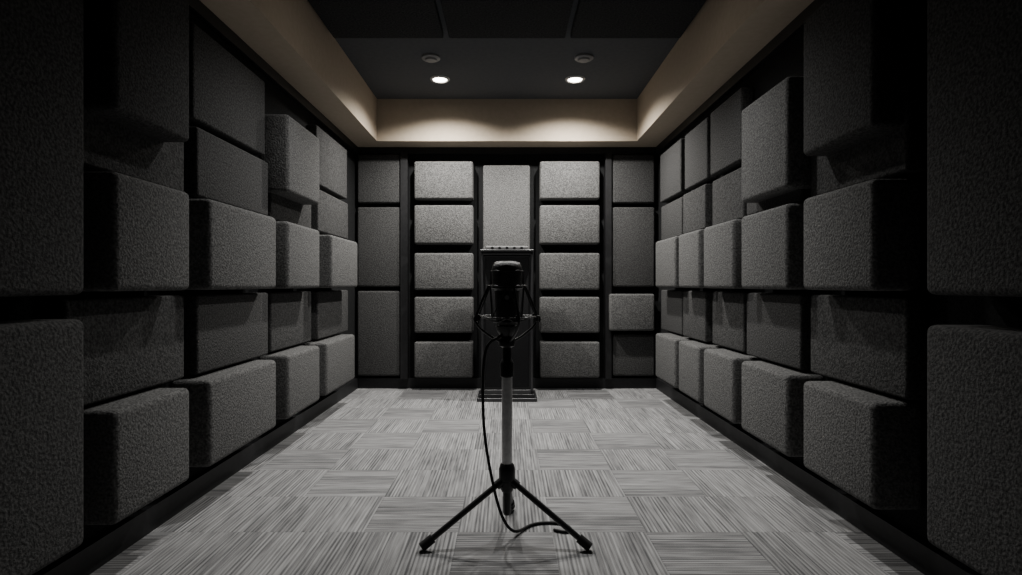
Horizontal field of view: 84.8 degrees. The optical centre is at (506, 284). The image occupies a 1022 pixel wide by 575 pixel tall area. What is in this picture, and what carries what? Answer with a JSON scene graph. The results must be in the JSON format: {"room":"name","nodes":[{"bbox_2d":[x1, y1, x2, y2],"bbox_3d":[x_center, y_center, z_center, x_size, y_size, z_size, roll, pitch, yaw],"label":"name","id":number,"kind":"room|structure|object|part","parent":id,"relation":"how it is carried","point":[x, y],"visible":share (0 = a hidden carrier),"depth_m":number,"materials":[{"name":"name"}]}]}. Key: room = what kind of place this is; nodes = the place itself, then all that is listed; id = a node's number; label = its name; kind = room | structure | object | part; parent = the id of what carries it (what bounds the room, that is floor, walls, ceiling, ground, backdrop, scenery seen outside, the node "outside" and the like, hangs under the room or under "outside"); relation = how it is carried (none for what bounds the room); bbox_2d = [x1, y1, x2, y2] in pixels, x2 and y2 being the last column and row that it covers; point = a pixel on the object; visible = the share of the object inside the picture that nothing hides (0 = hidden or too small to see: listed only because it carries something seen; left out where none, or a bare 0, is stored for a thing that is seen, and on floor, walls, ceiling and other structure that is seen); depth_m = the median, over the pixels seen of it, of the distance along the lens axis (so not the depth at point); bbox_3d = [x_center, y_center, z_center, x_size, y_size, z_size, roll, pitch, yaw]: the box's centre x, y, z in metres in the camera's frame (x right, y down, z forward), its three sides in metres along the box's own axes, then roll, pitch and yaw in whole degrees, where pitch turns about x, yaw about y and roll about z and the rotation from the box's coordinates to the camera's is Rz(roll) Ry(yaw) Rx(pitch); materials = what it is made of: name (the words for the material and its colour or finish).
{"room":"studio","nodes":[
{"label":"studio","id":0,"kind":"room"},
{"bbox_2d":[0,11,355,574],"bbox_3d":[-1.670,-0.396,2.400,0.100,3.000,7.200,0,0,0],"label":"wall","id":1,"kind":"structure","parent":0,"point":[277,101],"depth_m":3.33,"materials":[{"name":"paint"}]},
{"bbox_2d":[0,0,82,296],"bbox_3d":[-1.520,-0.641,1.323,0.199,1.350,1.145,0,0,0],"label":"acoustic panel","id":2,"kind":"object","parent":1,"relation":"attached to","point":[41,41],"visible":1,"depth_m":1.71,"materials":[{"name":"grey fabric"}]},
{"bbox_2d":[0,319,82,574],"bbox_3d":[-1.520,0.496,1.323,0.199,0.765,1.145,0,0,0],"label":"acoustic panel","id":3,"kind":"object","parent":1,"relation":"attached to","point":[41,360],"visible":1,"depth_m":1.70,"materials":[{"name":"grey fabric"}]},
{"bbox_2d":[44,295,183,405],"bbox_3d":[-1.577,0.246,2.310,0.084,0.395,0.720,0,0,0],"label":"acoustic panel","id":4,"kind":"object","parent":1,"relation":"attached to","point":[131,344],"visible":0.77,"depth_m":2.26,"materials":[{"name":"grey fabric"}]},
{"bbox_2d":[83,73,183,190],"bbox_3d":[-1.577,-0.609,2.310,0.084,0.345,0.720,0,0,0],"label":"acoustic panel","id":5,"kind":"object","parent":1,"relation":"attached to","point":[108,146],"visible":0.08,"depth_m":2.28,"materials":[{"name":"grey fabric"}]},
{"bbox_2d":[82,172,188,290],"bbox_3d":[-1.520,-0.196,2.275,0.199,0.440,0.490,0,0,0],"label":"acoustic panel","id":6,"kind":"object","parent":1,"relation":"attached to","point":[136,231],"visible":0.78,"depth_m":2.12,"materials":[{"name":"fabric"}]},
{"bbox_2d":[83,388,188,524],"bbox_3d":[-1.520,0.669,2.275,0.199,0.420,0.490,0,0,0],"label":"acoustic panel","id":7,"kind":"object","parent":1,"relation":"attached to","point":[136,444],"visible":0.74,"depth_m":2.14,"materials":[{"name":"fabric"}]},
{"bbox_2d":[83,0,188,141],"bbox_3d":[-1.520,-0.956,2.275,0.199,0.640,0.490,0,0,0],"label":"acoustic panel","id":8,"kind":"object","parent":1,"relation":"attached to","point":[136,52],"visible":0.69,"depth_m":2.18,"materials":[{"name":"grey fabric"}]},
{"bbox_2d":[35,378,357,574],"bbox_3d":[-1.605,1.049,2.400,0.030,0.110,7.200,0,0,0],"label":"baseboard","id":9,"kind":"structure","parent":1,"relation":"attached to","point":[86,559],"depth_m":2.69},
{"bbox_2d":[171,360,275,466],"bbox_3d":[-1.520,0.669,3.070,0.199,0.420,0.780,0,0,0],"label":"acoustic panel","id":10,"kind":"object","parent":1,"relation":"attached to","point":[231,406],"visible":0.84,"depth_m":2.87,"materials":[{"name":"fabric"}]},
{"bbox_2d":[182,293,267,374],"bbox_3d":[-1.569,0.246,3.160,0.099,0.395,0.820,0,0,0],"label":"acoustic panel","id":11,"kind":"object","parent":1,"relation":"attached to","point":[221,330],"visible":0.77,"depth_m":2.99,"materials":[{"name":"grey fabric"}]},
{"bbox_2d":[183,127,267,215],"bbox_3d":[-1.569,-0.609,3.160,0.099,0.345,0.820,0,0,0],"label":"acoustic panel","id":12,"kind":"object","parent":1,"relation":"attached to","point":[215,169],"visible":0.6,"depth_m":3.00,"materials":[{"name":"grey fabric"}]},
{"bbox_2d":[189,22,264,155],"bbox_3d":[-1.579,-1.059,3.160,0.079,0.475,0.820,0,0,0],"label":"acoustic panel","id":13,"kind":"object","parent":1,"relation":"attached to","point":[227,99],"visible":0.73,"depth_m":3.04,"materials":[{"name":"grey fabric"}]},
{"bbox_2d":[185,199,275,289],"bbox_3d":[-1.520,-0.196,3.070,0.199,0.440,0.780,0,0,0],"label":"acoustic panel","id":14,"kind":"object","parent":1,"relation":"attached to","point":[231,247],"visible":0.75,"depth_m":2.87,"materials":[{"name":"fabric"}]},
{"bbox_2d":[187,0,357,153],"bbox_3d":[-1.603,-1.433,2.400,0.035,0.070,7.200,0,0,0],"label":"trim","id":15,"kind":"structure","parent":1,"relation":"attached to","point":[196,7],"depth_m":3.60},
{"bbox_2d":[262,291,310,351],"bbox_3d":[-1.582,0.246,4.050,0.074,0.395,0.760,0,0,0],"label":"acoustic panel","id":16,"kind":"object","parent":1,"relation":"attached to","point":[289,313],"visible":0.79,"depth_m":3.96,"materials":[{"name":"grey fabric"}]},
{"bbox_2d":[259,114,318,204],"bbox_3d":[-1.520,-0.861,3.950,0.199,0.510,0.620,0,0,0],"label":"acoustic panel","id":17,"kind":"object","parent":1,"relation":"attached to","point":[291,155],"visible":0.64,"depth_m":3.69,"materials":[{"name":"fabric"}]},
{"bbox_2d":[259,346,318,418],"bbox_3d":[-1.520,0.669,3.950,0.199,0.420,0.620,0,0,0],"label":"acoustic panel","id":18,"kind":"object","parent":1,"relation":"attached to","point":[297,367],"visible":0.84,"depth_m":3.78,"materials":[{"name":"fabric"}]},
{"bbox_2d":[267,192,310,227],"bbox_3d":[-1.582,-0.609,4.050,0.074,0.345,0.760,0,0,0],"label":"acoustic panel","id":19,"kind":"object","parent":1,"relation":"attached to","point":[280,208],"visible":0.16,"depth_m":3.96,"materials":[{"name":"grey fabric"}]},
{"bbox_2d":[273,221,318,288],"bbox_3d":[-1.520,-0.196,3.950,0.199,0.440,0.620,0,0,0],"label":"acoustic panel","id":20,"kind":"object","parent":1,"relation":"attached to","point":[297,246],"visible":0.74,"depth_m":3.78,"materials":[{"name":"fabric"}]},
{"bbox_2d":[307,125,346,198],"bbox_3d":[-1.577,-1.059,4.950,0.084,0.475,0.860,0,0,0],"label":"acoustic panel","id":21,"kind":"object","parent":1,"relation":"attached to","point":[332,156],"visible":0.76,"depth_m":4.90,"materials":[{"name":"grey fabric"}]},
{"bbox_2d":[303,334,354,395],"bbox_3d":[-1.520,0.669,4.830,0.199,0.420,0.820,0,0,0],"label":"acoustic panel","id":22,"kind":"object","parent":1,"relation":"attached to","point":[337,351],"visible":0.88,"depth_m":4.66,"materials":[{"name":"fabric"}]},
{"bbox_2d":[310,290,347,339],"bbox_3d":[-1.572,0.246,4.950,0.094,0.395,0.860,0,0,0],"label":"acoustic panel","id":23,"kind":"object","parent":1,"relation":"attached to","point":[329,308],"visible":0.8,"depth_m":4.79,"materials":[{"name":"grey fabric"}]},
{"bbox_2d":[311,190,347,238],"bbox_3d":[-1.572,-0.609,4.950,0.094,0.345,0.860,0,0,0],"label":"acoustic panel","id":24,"kind":"object","parent":1,"relation":"attached to","point":[330,216],"visible":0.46,"depth_m":4.84,"materials":[{"name":"grey fabric"}]},
{"bbox_2d":[318,235,356,287],"bbox_3d":[-1.497,-0.186,4.785,0.244,0.420,0.770,0,0,0],"label":"acoustic panel","id":25,"kind":"object","parent":1,"relation":"attached to","point":[337,256],"visible":0.73,"depth_m":4.54,"materials":[{"name":"fabric"}]},
{"bbox_2d":[90,389,923,574],"bbox_3d":[0.000,1.154,2.400,3.440,0.100,7.400,0,0,0],"label":"floor","id":26,"kind":"structure","parent":0,"point":[655,489],"depth_m":2.83,"materials":[{"name":"carpet"}]},
{"bbox_2d":[419,285,592,550],"bbox_3d":[-0.005,0.552,2.537,0.723,1.104,0.468,0,0,0],"label":"microphone stand","id":27,"kind":"object","parent":26,"relation":"on","point":[506,481],"visible":0.84,"depth_m":2.42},
{"bbox_3d":[-0.099,0.071,2.429,0.071,0.137,0.005,0,0,40],"label":"cord","id":28,"kind":"part","parent":27,"relation":"part of","materials":[{"name":"grey plastic"}]},
{"bbox_3d":[-0.073,0.130,2.424,0.133,0.257,0.056,0,0,0],"label":"basket arm","id":29,"kind":"part","parent":27,"relation":"part of"},
{"bbox_3d":[-0.068,0.071,2.375,0.005,0.137,0.071,0,0,-10],"label":"cord","id":30,"kind":"part","parent":27,"relation":"part of","materials":[{"name":"grey plastic"}]},
{"bbox_3d":[-0.031,0.071,2.353,0.071,0.137,0.005,0,0,-20],"label":"cord","id":31,"kind":"part","parent":27,"relation":"part of","materials":[{"name":"grey plastic"}]},
{"bbox_2d":[490,261,523,325],"bbox_3d":[0.000,0.046,2.450,0.147,0.305,0.145,0,0,0],"label":"microphone","id":32,"kind":"object","parent":27,"relation":"on","point":[501,272],"visible":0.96,"depth_m":2.40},
{"bbox_2d":[491,261,522,284],"bbox_3d":[0.000,-0.045,2.450,0.138,0.117,0.138,0,0,0],"label":"grille","id":33,"kind":"object","parent":32,"relation":"attached to","point":[502,272],"depth_m":2.39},
{"bbox_3d":[0.031,0.071,2.353,0.071,0.137,0.005,0,0,20],"label":"cord","id":34,"kind":"part","parent":27,"relation":"part of","materials":[{"name":"grey plastic"}]},
{"bbox_3d":[0.027,0.130,2.376,0.010,0.257,0.140,0,0,-20],"label":"basket arm","id":35,"kind":"part","parent":27,"relation":"part of"},
{"bbox_3d":[0.068,0.071,2.375,0.005,0.137,0.071,0,0,10],"label":"cord","id":36,"kind":"part","parent":27,"relation":"part of","materials":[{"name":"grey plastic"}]},
{"bbox_3d":[0.074,0.130,2.477,0.140,0.257,0.010,0,0,-20],"label":"basket arm","id":37,"kind":"part","parent":27,"relation":"part of"},
{"bbox_2d":[481,334,571,532],"bbox_3d":[0.091,0.648,2.499,0.404,0.909,0.181,0,0,0],"label":"microphone cable","id":38,"kind":"object","parent":27,"relation":"attached to","point":[501,335],"depth_m":2.41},
{"bbox_3d":[0.099,0.071,2.429,0.071,0.137,0.005,0,0,-40],"label":"cord","id":39,"kind":"part","parent":27,"relation":"part of","materials":[{"name":"grey plastic"}]},
{"bbox_2d":[477,246,536,401],"bbox_3d":[0.000,0.366,5.490,0.570,1.475,0.420,0,0,0],"label":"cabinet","id":40,"kind":"object","parent":26,"relation":"on","point":[522,352],"visible":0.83,"depth_m":5.31,"materials":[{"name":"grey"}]},
{"bbox_3d":[-0.234,0.359,5.322,0.022,1.350,0.035,0,0,0],"label":"frame","id":41,"kind":"part","parent":40,"relation":"part of","materials":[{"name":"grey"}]},
{"bbox_3d":[0.000,-0.326,5.465,0.510,0.020,0.370,0,0,0],"label":"lid","id":42,"kind":"part","parent":40,"relation":"part of","materials":[{"name":"grey"}]},
{"bbox_3d":[0.000,-0.301,5.322,0.490,0.030,0.035,0,0,0],"label":"frame","id":43,"kind":"part","parent":40,"relation":"part of","materials":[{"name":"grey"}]},
{"bbox_3d":[0.000,1.014,5.322,0.490,0.040,0.035,0,0,0],"label":"frame","id":44,"kind":"part","parent":40,"relation":"part of","materials":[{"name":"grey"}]},
{"bbox_3d":[0.234,0.359,5.322,0.022,1.350,0.035,0,0,0],"label":"frame","id":45,"kind":"part","parent":40,"relation":"part of","materials":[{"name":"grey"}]},
{"bbox_2d":[335,0,678,98],"bbox_3d":[0.000,-1.946,2.400,3.440,0.100,7.400,0,0,0],"label":"ceiling","id":46,"kind":"structure","parent":0,"point":[392,68],"depth_m":4.86,"materials":[{"name":"paint"}]},
{"bbox_2d":[200,0,381,146],"bbox_3d":[-1.472,-1.682,2.400,0.295,0.428,7.200,0,0,0],"label":"ceiling soffit","id":47,"kind":"structure","parent":46,"relation":"attached to","point":[289,35],"depth_m":3.87,"materials":[{"name":"paint"}]},
{"bbox_2d":[308,0,442,37],"bbox_3d":[-0.887,-1.871,3.610,0.825,0.050,1.180,0,0,0],"label":"acoustic panel","id":48,"kind":"object","parent":46,"relation":"attached to","point":[342,18],"depth_m":3.88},
{"bbox_2d":[422,53,439,62],"bbox_3d":[-0.632,-1.878,4.657,0.156,0.036,0.156,0,0,0],"label":"smoke detector","id":49,"kind":"object","parent":46,"relation":"attached to","point":[428,57],"visible":1,"depth_m":4.62,"materials":[{"name":"grey plastic"}]},
{"bbox_2d":[430,75,449,83],"bbox_3d":[-0.617,-1.890,5.154,0.184,0.012,0.184,0,0,0],"label":"recessed light","id":50,"kind":"object","parent":46,"relation":"in","point":[440,79],"visible":1,"depth_m":5.15,"materials":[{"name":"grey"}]},
{"bbox_2d":[440,0,573,37],"bbox_3d":[0.000,-1.871,3.610,0.870,0.050,1.180,0,0,0],"label":"acoustic panel","id":51,"kind":"object","parent":46,"relation":"attached to","point":[463,18],"depth_m":3.88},
{"bbox_2d":[377,99,636,146],"bbox_3d":[0.000,-1.682,5.854,2.650,0.428,0.291,0,0,0],"label":"ceiling soffit","id":52,"kind":"structure","parent":46,"relation":"attached to","point":[400,122],"depth_m":5.71,"materials":[{"name":"paint"}]},
{"bbox_2d":[565,75,584,83],"bbox_3d":[0.626,-1.890,5.154,0.184,0.012,0.184,0,0,0],"label":"recessed light","id":53,"kind":"object","parent":46,"relation":"in","point":[573,79],"visible":1,"depth_m":5.15,"materials":[{"name":"white"}]},
{"bbox_2d":[575,53,592,62],"bbox_3d":[0.640,-1.878,4.657,0.156,0.036,0.156,0,0,0],"label":"smoke detector","id":54,"kind":"object","parent":46,"relation":"attached to","point":[583,57],"visible":1,"depth_m":4.62,"materials":[{"name":"grey plastic"}]},
{"bbox_2d":[571,0,705,37],"bbox_3d":[0.887,-1.871,3.610,0.825,0.050,1.180,0,0,0],"label":"ceiling panel","id":55,"kind":"object","parent":46,"relation":"attached to","point":[593,18],"depth_m":3.88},
{"bbox_2d":[632,0,813,146],"bbox_3d":[1.473,-1.682,2.400,0.295,0.428,7.200,0,0,0],"label":"ceiling soffit","id":56,"kind":"structure","parent":46,"relation":"attached to","point":[724,35],"depth_m":3.87,"materials":[{"name":"paint"}]},
{"bbox_2d":[356,154,657,377],"bbox_3d":[0.000,-0.396,6.050,3.440,3.000,0.100,0,0,0],"label":"wall","id":57,"kind":"structure","parent":0,"point":[479,160],"depth_m":6.00,"materials":[{"name":"paint"}]},
{"bbox_2d":[357,291,399,375],"bbox_3d":[-1.361,0.514,5.965,0.455,0.900,0.069,0,0,0],"label":"acoustic panel","id":58,"kind":"object","parent":57,"relation":"attached to","point":[378,312],"visible":0.91,"depth_m":5.93,"materials":[{"name":"grey fabric"}]},
{"bbox_2d":[357,207,399,286],"bbox_3d":[-1.361,-0.402,5.965,0.455,0.847,0.069,0,0,0],"label":"acoustic panel","id":59,"kind":"object","parent":57,"relation":"attached to","point":[378,228],"visible":0.88,"depth_m":5.93,"materials":[{"name":"grey fabric"}]},
{"bbox_2d":[357,154,399,203],"bbox_3d":[-1.361,-1.128,5.965,0.455,0.519,0.069,0,0,0],"label":"acoustic panel","id":60,"kind":"object","parent":57,"relation":"attached to","point":[378,175],"visible":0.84,"depth_m":5.93,"materials":[{"name":"grey fabric"}]},
{"bbox_2d":[400,152,408,378],"bbox_3d":[-1.087,-0.202,5.955,0.075,2.392,0.090,0,0,0],"label":"trim","id":61,"kind":"structure","parent":57,"relation":"attached to","point":[404,156],"depth_m":5.91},
{"bbox_2d":[414,205,473,244],"bbox_3d":[-0.662,-0.631,5.920,0.615,0.407,0.159,0,0,0],"label":"acoustic panel","id":62,"kind":"object","parent":57,"relation":"attached to","point":[433,224],"visible":1,"depth_m":5.84,"materials":[{"name":"fabric"}]},
{"bbox_2d":[414,161,473,200],"bbox_3d":[-0.662,-1.095,5.920,0.615,0.396,0.159,0,0,0],"label":"acoustic panel","id":63,"kind":"object","parent":57,"relation":"attached to","point":[433,180],"visible":1,"depth_m":5.84,"materials":[{"name":"fabric"}]},
{"bbox_2d":[414,253,473,289],"bbox_3d":[-0.662,-0.141,5.920,0.615,0.386,0.159,0,0,0],"label":"acoustic panel","id":64,"kind":"object","parent":57,"relation":"attached to","point":[432,271],"visible":1,"depth_m":5.84,"materials":[{"name":"fabric"}]},
{"bbox_2d":[414,341,473,377],"bbox_3d":[-0.662,0.782,5.920,0.615,0.375,0.159,0,0,0],"label":"acoustic panel","id":65,"kind":"object","parent":57,"relation":"attached to","point":[432,359],"visible":1,"depth_m":5.84,"materials":[{"name":"fabric"}]},
{"bbox_2d":[414,297,473,332],"bbox_3d":[-0.662,0.313,5.920,0.615,0.375,0.159,0,0,0],"label":"acoustic panel","id":66,"kind":"object","parent":57,"relation":"attached to","point":[431,314],"visible":1,"depth_m":5.84,"materials":[{"name":"fabric"}]},
{"bbox_2d":[483,165,529,248],"bbox_3d":[-0.005,-0.153,5.965,0.498,2.234,0.069,0,0,0],"label":"acoustic panel","id":67,"kind":"object","parent":57,"relation":"attached to","point":[506,188],"visible":0.48,"depth_m":5.93,"materials":[{"name":"fabric"}]},
{"bbox_2d":[358,378,655,388],"bbox_3d":[0.000,1.049,5.985,3.180,0.110,0.030,0,0,0],"label":"baseboard","id":68,"kind":"structure","parent":57,"relation":"attached to","point":[363,383],"depth_m":5.97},
{"bbox_2d":[358,147,655,153],"bbox_3d":[0.000,-1.433,5.982,3.170,0.070,0.035,0,0,0],"label":"trim","id":69,"kind":"structure","parent":57,"relation":"attached to","point":[361,150],"depth_m":5.96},
{"bbox_2d":[539,205,599,244],"bbox_3d":[0.657,-0.631,5.920,0.626,0.407,0.159,0,0,0],"label":"acoustic panel","id":70,"kind":"object","parent":57,"relation":"attached to","point":[558,224],"visible":1,"depth_m":5.84,"materials":[{"name":"fabric"}]},
{"bbox_2d":[539,161,599,200],"bbox_3d":[0.657,-1.095,5.920,0.626,0.396,0.159,0,0,0],"label":"acoustic panel","id":71,"kind":"object","parent":57,"relation":"attached to","point":[558,180],"visible":1,"depth_m":5.84,"materials":[{"name":"fabric"}]},
{"bbox_2d":[539,253,599,289],"bbox_3d":[0.657,-0.141,5.920,0.626,0.386,0.159,0,0,0],"label":"acoustic panel","id":72,"kind":"object","parent":57,"relation":"attached to","point":[557,271],"visible":1,"depth_m":5.84,"materials":[{"name":"fabric"}]},
{"bbox_2d":[539,341,599,377],"bbox_3d":[0.657,0.782,5.920,0.626,0.375,0.159,0,0,0],"label":"acoustic panel","id":73,"kind":"object","parent":57,"relation":"attached to","point":[557,359],"visible":1,"depth_m":5.84,"materials":[{"name":"fabric"}]},
{"bbox_2d":[539,297,599,332],"bbox_3d":[0.657,0.313,5.920,0.626,0.375,0.159,0,0,0],"label":"acoustic panel","id":74,"kind":"object","parent":57,"relation":"attached to","point":[557,314],"visible":1,"depth_m":5.84,"materials":[{"name":"fabric"}]},
{"bbox_2d":[604,152,611,378],"bbox_3d":[1.071,-0.202,5.955,0.064,2.392,0.090,0,0,0],"label":"trim","id":75,"kind":"structure","parent":57,"relation":"attached to","point":[608,155],"depth_m":5.91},
{"bbox_2d":[609,294,653,330],"bbox_3d":[1.309,0.287,5.920,0.469,0.386,0.159,0,0,0],"label":"acoustic panel","id":76,"kind":"object","parent":57,"relation":"attached to","point":[627,312],"visible":0.81,"depth_m":5.84,"materials":[{"name":"fabric"}]},
{"bbox_2d":[612,207,654,286],"bbox_3d":[1.345,-0.402,5.965,0.445,0.847,0.069,0,0,0],"label":"acoustic panel","id":77,"kind":"object","parent":57,"relation":"attached to","point":[633,228],"visible":1,"depth_m":5.93,"materials":[{"name":"grey fabric"}]},
{"bbox_2d":[612,154,654,203],"bbox_3d":[1.345,-1.128,5.965,0.445,0.519,0.069,0,0,0],"label":"acoustic panel","id":78,"kind":"object","parent":57,"relation":"attached to","point":[633,175],"visible":1,"depth_m":5.93,"materials":[{"name":"grey fabric"}]},
{"bbox_2d":[612,334,654,375],"bbox_3d":[1.345,0.741,5.965,0.445,0.445,0.069,0,0,0],"label":"acoustic panel","id":79,"kind":"object","parent":57,"relation":"attached to","point":[632,354],"visible":1,"depth_m":5.93,"materials":[{"name":"grey fabric"}]},
{"bbox_2d":[658,0,1021,574],"bbox_3d":[1.670,-0.396,2.400,0.100,3.000,7.200,0,0,0],"label":"wall","id":80,"kind":"structure","parent":0,"point":[788,61],"depth_m":2.19,"materials":[{"name":"paint"}]},
{"bbox_2d":[656,236,680,287],"bbox_3d":[1.520,-0.196,5.055,0.199,0.440,0.630,0,0,0],"label":"acoustic panel","id":81,"kind":"object","parent":80,"relation":"attached to","point":[667,250],"visible":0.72,"depth_m":4.96,"materials":[{"name":"fabric"}]},
{"bbox_2d":[661,197,682,239],"bbox_3d":[1.579,-0.609,5.270,0.079,0.345,0.660,0,0,0],"label":"acoustic panel","id":82,"kind":"object","parent":80,"relation":"attached to","point":[671,213],"visible":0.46,"depth_m":5.21,"materials":[{"name":"grey fabric"}]},
{"bbox_2d":[661,290,687,334],"bbox_3d":[1.579,0.246,5.270,0.079,0.395,0.660,0,0,0],"label":"acoustic panel","id":83,"kind":"object","parent":80,"relation":"attached to","point":[671,300],"visible":0.73,"depth_m":5.21,"materials":[{"name":"grey fabric"}]},
{"bbox_2d":[660,138,689,202],"bbox_3d":[1.575,-1.059,5.270,0.089,0.475,0.660,0,0,0],"label":"acoustic panel","id":84,"kind":"object","parent":80,"relation":"attached to","point":[672,161],"visible":0.84,"depth_m":5.18,"materials":[{"name":"grey fabric"}]},
{"bbox_2d":[656,333,696,387],"bbox_3d":[1.520,0.669,5.055,0.199,0.420,0.630,0,0,0],"label":"acoustic panel","id":85,"kind":"object","parent":80,"relation":"attached to","point":[667,344],"visible":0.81,"depth_m":4.96,"materials":[{"name":"fabric"}]},
{"bbox_2d":[679,229,705,287],"bbox_3d":[1.520,-0.196,4.400,0.199,0.440,0.500,0,0,0],"label":"acoustic panel","id":86,"kind":"object","parent":80,"relation":"attached to","point":[691,244],"visible":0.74,"depth_m":4.31,"materials":[{"name":"fabric"}]},
{"bbox_2d":[683,184,712,233],"bbox_3d":[1.572,-0.609,4.585,0.094,0.345,0.550,0,0,0],"label":"acoustic panel","id":87,"kind":"object","parent":80,"relation":"attached to","point":[698,203],"visible":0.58,"depth_m":4.46,"materials":[{"name":"grey fabric"}]},
{"bbox_2d":[683,291,713,341],"bbox_3d":[1.572,0.246,4.585,0.094,0.395,0.550,0,0,0],"label":"acoustic panel","id":88,"kind":"object","parent":80,"relation":"attached to","point":[697,305],"visible":0.79,"depth_m":4.46,"materials":[{"name":"grey fabric"}]},
{"bbox_2d":[685,117,716,189],"bbox_3d":[1.579,-1.059,4.585,0.079,0.475,0.550,0,0,0],"label":"acoustic panel","id":89,"kind":"object","parent":80,"relation":"attached to","point":[698,140],"visible":0.82,"depth_m":4.50,"materials":[{"name":"grey fabric"}]},
{"bbox_2d":[679,341,723,402],"bbox_3d":[1.520,0.669,4.400,0.199,0.420,0.500,0,0,0],"label":"acoustic panel","id":90,"kind":"object","parent":80,"relation":"attached to","point":[691,353],"visible":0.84,"depth_m":4.31,"materials":[{"name":"fabric"}]},
{"bbox_2d":[704,219,743,288],"bbox_3d":[1.520,-0.196,3.790,0.199,0.440,0.540,0,0,0],"label":"acoustic panel","id":91,"kind":"object","parent":80,"relation":"attached to","point":[722,241],"visible":0.73,"depth_m":3.67,"materials":[{"name":"fabric"}]},
{"bbox_2d":[713,167,747,224],"bbox_3d":[1.582,-0.609,3.940,0.074,0.345,0.560,0,0,0],"label":"acoustic panel","id":92,"kind":"object","parent":80,"relation":"attached to","point":[728,205],"visible":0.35,"depth_m":3.91,"materials":[{"name":"grey fabric"}]},
{"bbox_2d":[711,87,753,175],"bbox_3d":[1.575,-1.059,3.940,0.089,0.475,0.560,0,0,0],"label":"acoustic panel","id":93,"kind":"object","parent":80,"relation":"attached to","point":[726,120],"visible":0.83,"depth_m":3.87,"materials":[{"name":"grey fabric"}]},
{"bbox_2d":[713,291,751,352],"bbox_3d":[1.582,0.246,3.940,0.074,0.395,0.560,0,0,0],"label":"acoustic panel","id":94,"kind":"object","parent":80,"relation":"attached to","point":[729,308],"visible":0.77,"depth_m":3.87,"materials":[{"name":"grey fabric"}]},
{"bbox_2d":[704,349,762,423],"bbox_3d":[1.520,0.669,3.790,0.199,0.420,0.540,0,0,0],"label":"acoustic panel","id":95,"kind":"object","parent":80,"relation":"attached to","point":[722,367],"visible":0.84,"depth_m":3.67,"materials":[{"name":"fabric"}]},
{"bbox_2d":[656,0,826,153],"bbox_3d":[1.603,-1.433,2.400,0.035,0.070,7.200,0,0,0],"label":"trim","id":96,"kind":"structure","parent":80,"relation":"attached to","point":[796,26],"depth_m":3.69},
{"bbox_2d":[742,204,807,289],"bbox_3d":[1.520,-0.196,3.125,0.199,0.440,0.570,0,0,0],"label":"acoustic panel","id":97,"kind":"object","parent":80,"relation":"attached to","point":[772,239],"visible":0.77,"depth_m":2.97,"materials":[{"name":"fabric"}]},
{"bbox_2d":[742,76,810,202],"bbox_3d":[1.520,-0.781,3.125,0.199,0.570,0.570,0,0,0],"label":"acoustic panel","id":98,"kind":"object","parent":80,"relation":"attached to","point":[775,163],"visible":0.65,"depth_m":2.97,"materials":[{"name":"fabric"}]},
{"bbox_2d":[747,189,810,214],"bbox_3d":[1.569,-0.609,3.230,0.099,0.345,0.660,0,0,0],"label":"acoustic panel","id":99,"kind":"object","parent":80,"relation":"attached to","point":[798,196],"visible":0.2,"depth_m":3.10,"materials":[{"name":"grey fabric"}]},
{"bbox_2d":[747,293,815,369],"bbox_3d":[1.569,0.246,3.230,0.099,0.395,0.660,0,0,0],"label":"acoustic panel","id":100,"kind":"object","parent":80,"relation":"attached to","point":[778,324],"visible":0.8,"depth_m":3.12,"materials":[{"name":"grey fabric"}]},
{"bbox_2d":[742,361,823,456],"bbox_3d":[1.520,0.669,3.125,0.199,0.420,0.570,0,0,0],"label":"acoustic panel","id":101,"kind":"object","parent":80,"relation":"attached to","point":[772,392],"visible":0.81,"depth_m":2.97,"materials":[{"name":"fabric"}]},
{"bbox_2d":[656,378,978,574],"bbox_3d":[1.605,1.049,2.400,0.030,0.110,7.200,0,0,0],"label":"baseboard","id":102,"kind":"structure","parent":80,"relation":"attached to","point":[927,559],"depth_m":2.69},
{"bbox_2d":[804,381,920,509],"bbox_3d":[1.520,0.669,2.435,0.199,0.420,0.530,0,0,0],"label":"acoustic panel","id":103,"kind":"object","parent":80,"relation":"attached to","point":[865,442],"visible":1,"depth_m":2.24,"materials":[{"name":"fabric"}]},
{"bbox_2d":[804,179,920,290],"bbox_3d":[1.520,-0.196,2.435,0.199,0.440,0.530,0,0,0],"label":"acoustic panel","id":104,"kind":"object","parent":80,"relation":"attached to","point":[864,236],"visible":1,"depth_m":2.21,"materials":[{"name":"fabric"}]},
{"bbox_2d":[804,0,920,155],"bbox_3d":[1.520,-0.946,2.435,0.199,0.660,0.530,0,0,0],"label":"acoustic panel","id":105,"kind":"object","parent":80,"relation":"attached to","point":[860,55],"visible":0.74,"depth_m":2.29,"materials":[{"name":"grey fabric"}]},
{"bbox_2d":[811,295,926,399],"bbox_3d":[1.577,0.246,2.495,0.084,0.395,0.690,0,0,0],"label":"acoustic panel","id":106,"kind":"object","parent":80,"relation":"attached to","point":[877,343],"visible":1,"depth_m":2.35,"materials":[{"name":"grey fabric"}]},
{"bbox_2d":[811,83,926,196],"bbox_3d":[1.577,-0.609,2.495,0.084,0.345,0.690,0,0,0],"label":"acoustic panel","id":107,"kind":"object","parent":80,"relation":"attached to","point":[901,152],"visible":0.53,"depth_m":2.27,"materials":[{"name":"grey fabric"}]},
{"bbox_2d":[927,0,1021,296],"bbox_3d":[1.520,-0.641,1.330,0.199,1.350,1.160,0,0,0],"label":"acoustic panel","id":108,"kind":"object","parent":80,"relation":"attached to","point":[974,47],"visible":1,"depth_m":1.70,"materials":[{"name":"grey fabric"}]},
{"bbox_2d":[927,325,1021,574],"bbox_3d":[1.520,0.506,1.330,0.199,0.745,1.160,0,0,0],"label":"acoustic panel","id":109,"kind":"object","parent":80,"relation":"attached to","point":[974,372],"visible":1,"depth_m":1.70,"materials":[{"name":"grey fabric"}]}
]}

